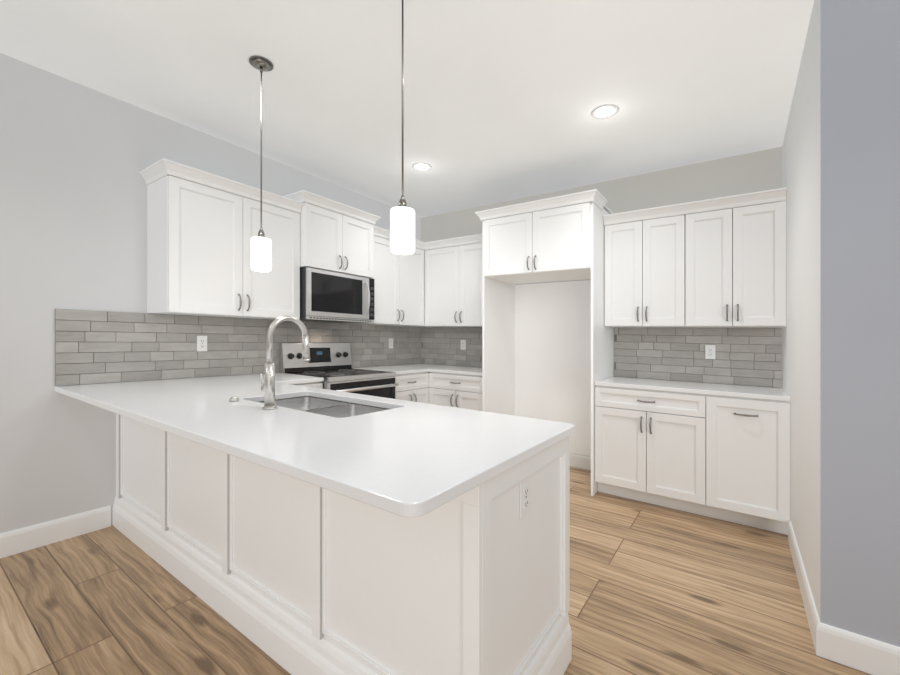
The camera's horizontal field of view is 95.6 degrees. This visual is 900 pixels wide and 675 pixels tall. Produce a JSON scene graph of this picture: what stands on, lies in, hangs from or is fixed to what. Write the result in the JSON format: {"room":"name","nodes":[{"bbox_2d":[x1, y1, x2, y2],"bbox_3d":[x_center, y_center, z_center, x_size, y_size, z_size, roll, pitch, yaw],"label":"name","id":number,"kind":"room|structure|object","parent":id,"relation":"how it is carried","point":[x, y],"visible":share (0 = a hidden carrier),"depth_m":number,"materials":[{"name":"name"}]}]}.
{"room":"kitchen","nodes":[
{"label":"kitchen","id":0,"kind":"room"},
{"bbox_2d":[0,53,419,533],"bbox_3d":[-2.430,-0.176,2.335,0.100,2.832,7.176,0,0,35],"label":"wall","id":1,"kind":"structure","parent":0,"point":[73,190],"depth_m":2.43,"materials":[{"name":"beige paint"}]},
{"bbox_2d":[0,505,110,557],"bbox_3d":[-3.278,1.116,1.039,0.014,0.174,3.842,0,0,35],"label":"baseboard","id":2,"kind":"structure","parent":1,"relation":"attached to","point":[20,540],"depth_m":2.38,"materials":[{"name":"white paint"}]},
{"bbox_2d":[140,158,303,319],"bbox_3d":[-1.636,-0.629,3.026,0.391,0.963,0.991,0,0,35],"label":"upper cabinet","id":3,"kind":"object","parent":1,"relation":"attached to","point":[201,225],"visible":0.94,"depth_m":2.81,"materials":[{"name":"white paint"}]},
{"bbox_2d":[55,309,420,385],"bbox_3d":[-1.341,0.078,3.769,0.014,0.493,3.370,0,0,35],"label":"backsplash","id":4,"kind":"structure","parent":1,"relation":"attached to","point":[92,347],"depth_m":2.95,"materials":[{"name":"grey tile"}]},
{"bbox_2d":[197,336,206,350],"bbox_3d":[-1.845,0.045,3.038,0.008,0.116,0.070,0,0,35],"label":"outlet","id":5,"kind":"object","parent":4,"relation":"attached to","point":[201,340],"visible":1,"depth_m":3.03,"materials":[{"name":"white plastic"}]},
{"bbox_2d":[389,338,392,347],"bbox_3d":[-0.677,0.068,4.686,0.008,0.116,0.070,0,0,35],"label":"outlet","id":6,"kind":"object","parent":4,"relation":"attached to","point":[390,339],"visible":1,"depth_m":4.68,"materials":[{"name":"white plastic"}]},
{"bbox_2d":[283,190,379,278],"bbox_3d":[-1.103,-0.878,3.731,0.446,0.613,0.858,0,0,35],"label":"upper cabinet","id":7,"kind":"object","parent":1,"relation":"attached to","point":[335,236],"visible":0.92,"depth_m":3.57,"materials":[{"name":"white paint"}]},
{"bbox_2d":[299,267,373,322],"bbox_3d":[-1.091,-0.362,3.729,0.466,0.439,0.754,0,0,35],"label":"microwave","id":8,"kind":"object","parent":7,"relation":"attached to","point":[325,296],"visible":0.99,"depth_m":3.56,"materials":[{"name":"grey metal"}]},
{"bbox_2d":[0,0,813,217],"bbox_3d":[0.466,-1.517,0.282,7.200,0.250,7.176,0,0,35],"label":"ceiling","id":9,"kind":"structure","parent":0,"point":[500,96],"depth_m":2.36,"materials":[{"name":"paint"}]},
{"bbox_2d":[249,55,272,271],"bbox_3d":[-1.047,-0.947,2.264,0.124,1.153,0.124,0,0,35],"label":"pendant light","id":10,"kind":"object","parent":9,"relation":"hanging from","point":[260,245],"visible":1,"depth_m":2.24,"materials":[{"name":"white glass"}]},
{"bbox_2d":[390,0,414,254],"bbox_3d":[-0.197,-0.930,1.699,0.124,1.153,0.124,0,0,35],"label":"pendant light","id":11,"kind":"object","parent":9,"relation":"hanging from","point":[402,218],"visible":1,"depth_m":1.66,"materials":[{"name":"white glass"}]},
{"bbox_2d":[412,163,430,170],"bbox_3d":[-0.249,-1.502,3.598,0.170,0.010,0.170,0,0,35],"label":"recessed light","id":12,"kind":"object","parent":9,"relation":"in","point":[417,166],"visible":1,"depth_m":3.59,"materials":[{"name":"white paint"}]},
{"bbox_2d":[591,104,618,118],"bbox_3d":[1.016,-1.477,2.675,0.170,0.010,0.170,0,0,35],"label":"recessed light","id":13,"kind":"object","parent":9,"relation":"in","point":[606,111],"visible":1,"depth_m":2.67,"materials":[{"name":"white paint"}]},
{"bbox_2d":[0,466,870,674],"bbox_3d":[0.466,1.281,0.282,7.200,0.250,7.176,0,0,35],"label":"floor","id":14,"kind":"structure","parent":0,"point":[655,589],"depth_m":1.88,"materials":[{"name":"brown wood"}]},
{"bbox_2d":[292,382,322,388],"bbox_3d":[-1.363,0.777,3.176,0.664,0.897,0.452,0,0,35],"label":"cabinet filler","id":15,"kind":"object","parent":14,"relation":"on","point":[313,384],"visible":0.02,"depth_m":3.12,"materials":[{"name":"white paint"}]},
{"bbox_2d":[279,343,398,398],"bbox_3d":[-0.967,0.642,3.641,0.738,1.186,0.754,0,0,35],"label":"stove","id":16,"kind":"object","parent":14,"relation":"on","point":[332,362],"visible":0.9,"depth_m":3.62,"materials":[{"name":"silver metal"}]},
{"bbox_2d":[112,396,571,674],"bbox_3d":[-0.829,0.788,2.128,2.747,0.935,0.748,0,0,35],"label":"base cabinet","id":17,"kind":"object","parent":14,"relation":"on","point":[322,581],"visible":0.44,"depth_m":1.42,"materials":[{"name":"white paint"}]},
{"bbox_2d":[55,315,574,517],"bbox_3d":[-0.787,0.234,2.176,2.759,0.672,1.417,0,0,35],"label":"countertop","id":18,"kind":"structure","parent":17,"relation":"on","point":[409,459],"depth_m":1.44,"materials":[{"name":"white stone"}]},
{"bbox_2d":[229,397,238,401],"bbox_3d":[-1.054,0.301,1.994,0.044,0.021,0.044,0,0,35],"label":"button","id":19,"kind":"object","parent":18,"relation":"on","point":[233,399],"depth_m":1.98,"materials":[{"name":"silver metal"}]},
{"bbox_2d":[260,315,309,409],"bbox_3d":[-0.770,0.107,1.899,0.108,0.419,0.238,0,0,35],"label":"faucet","id":20,"kind":"object","parent":18,"relation":"on","point":[268,385],"depth_m":1.81,"materials":[{"name":"silver metal"}]},
{"bbox_2d":[260,396,387,417],"bbox_3d":[-0.640,0.457,2.025,0.812,0.227,0.432,0,0,35],"label":"sink basin","id":21,"kind":"object","parent":18,"relation":"in","point":[333,406],"depth_m":2.17,"materials":[{"name":"silver metal"}]},
{"bbox_2d":[396,372,429,403],"bbox_3d":[-0.446,0.795,4.471,0.664,0.905,1.190,0,0,35],"label":"base cabinet","id":22,"kind":"object","parent":14,"relation":"on","point":[414,387],"visible":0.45,"depth_m":4.07,"materials":[{"name":"white paint"}]},
{"bbox_2d":[354,363,481,375],"bbox_3d":[-0.189,0.344,4.288,1.294,0.064,1.190,0,0,35],"label":"countertop","id":23,"kind":"structure","parent":22,"relation":"on","point":[419,367],"depth_m":4.25,"materials":[{"name":"white stone"}]},
{"bbox_2d":[429,372,481,410],"bbox_3d":[0.222,0.810,4.320,0.663,0.901,0.664,0,0,35],"label":"base cabinet","id":24,"kind":"object","parent":14,"relation":"on","point":[446,389],"visible":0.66,"depth_m":4.07,"materials":[{"name":"white paint"}]},
{"bbox_2d":[475,189,613,495],"bbox_3d":[0.898,0.049,3.806,1.118,2.457,0.721,0,0,35],"label":"enclosure","id":25,"kind":"object","parent":14,"relation":"on","point":[546,347],"visible":0.94,"depth_m":3.94,"materials":[{"name":"white paint"}]},
{"bbox_2d":[595,385,789,534],"bbox_3d":[1.832,0.842,3.179,1.214,0.910,0.664,0,0,35],"label":"base cabinet","id":26,"kind":"object","parent":14,"relation":"on","point":[727,458],"visible":0.97,"depth_m":2.89,"materials":[{"name":"white paint"}]},
{"bbox_2d":[595,377,789,400],"bbox_3d":[1.841,0.384,3.192,1.214,0.057,0.632,0,0,35],"label":"countertop","id":27,"kind":"structure","parent":26,"relation":"on","point":[756,392],"depth_m":3.03,"materials":[{"name":"white stone"}]},
{"bbox_2d":[420,147,781,387],"bbox_3d":[1.145,-0.105,4.138,3.650,2.808,0.100,0,0,35],"label":"wall","id":28,"kind":"structure","parent":0,"point":[757,171],"depth_m":3.55,"materials":[{"name":"beige paint"}]},
{"bbox_2d":[349,226,481,326],"bbox_3d":[-0.189,-0.599,4.288,1.294,0.979,1.190,0,0,35],"label":"upper cabinet","id":29,"kind":"object","parent":28,"relation":"attached to","point":[439,284],"visible":0.73,"depth_m":4.39,"materials":[{"name":"white paint"}]},
{"bbox_2d":[421,327,481,366],"bbox_3d":[0.158,0.108,4.764,1.279,0.475,0.013,0,0,35],"label":"backsplash","id":30,"kind":"structure","parent":28,"relation":"attached to","point":[439,345],"depth_m":4.86,"materials":[{"name":"grey tile"}]},
{"bbox_2d":[461,340,465,349],"bbox_3d":[0.153,0.085,4.753,0.070,0.116,0.008,0,0,35],"label":"outlet","id":31,"kind":"object","parent":30,"relation":"attached to","point":[463,342],"visible":1,"depth_m":4.75,"materials":[{"name":"white plastic"}]},
{"bbox_2d":[570,453,590,469],"bbox_3d":[1.102,1.204,4.094,0.980,0.146,0.014,0,0,35],"label":"baseboard","id":32,"kind":"structure","parent":28,"relation":"attached to","point":[576,460],"depth_m":3.97,"materials":[{"name":"white paint"}]},
{"bbox_2d":[603,187,786,327],"bbox_3d":[1.911,-0.558,3.290,1.214,0.970,0.391,0,0,35],"label":"upper cabinet","id":33,"kind":"object","parent":28,"relation":"attached to","point":[720,262],"visible":1,"depth_m":3.12,"materials":[{"name":"white paint"}]},
{"bbox_2d":[614,328,781,387],"bbox_3d":[2.020,0.145,3.444,1.214,0.474,0.014,0,0,35],"label":"backsplash","id":34,"kind":"structure","parent":28,"relation":"attached to","point":[743,356],"depth_m":3.40,"materials":[{"name":"grey tile"}]},
{"bbox_2d":[705,345,714,358],"bbox_3d":[2.136,0.119,3.348,0.070,0.116,0.008,0,0,35],"label":"outlet","id":35,"kind":"object","parent":34,"relation":"attached to","point":[709,349],"visible":1,"depth_m":3.35,"materials":[{"name":"white plastic"}]},
{"bbox_2d":[782,0,854,632],"bbox_3d":[2.048,-0.087,2.342,0.100,2.770,1.786,0,0,35],"label":"wall","id":36,"kind":"structure","parent":0,"point":[818,147],"depth_m":1.64,"materials":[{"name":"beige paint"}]},
{"bbox_2d":[855,0,899,646],"bbox_3d":[2.968,-0.068,0.657,3.350,2.804,0.100,0,0,35],"label":"wall","id":37,"kind":"structure","parent":0,"point":[877,22],"depth_m":1.55,"materials":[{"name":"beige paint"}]},
{"bbox_2d":[788,521,899,674],"bbox_3d":[3.211,1.239,1.117,3.444,0.186,1.160,0,0,35],"label":"baseboard","id":38,"kind":"structure","parent":37,"relation":"attached to","point":[871,656],"depth_m":1.60,"materials":[{"name":"white paint"}]}
]}

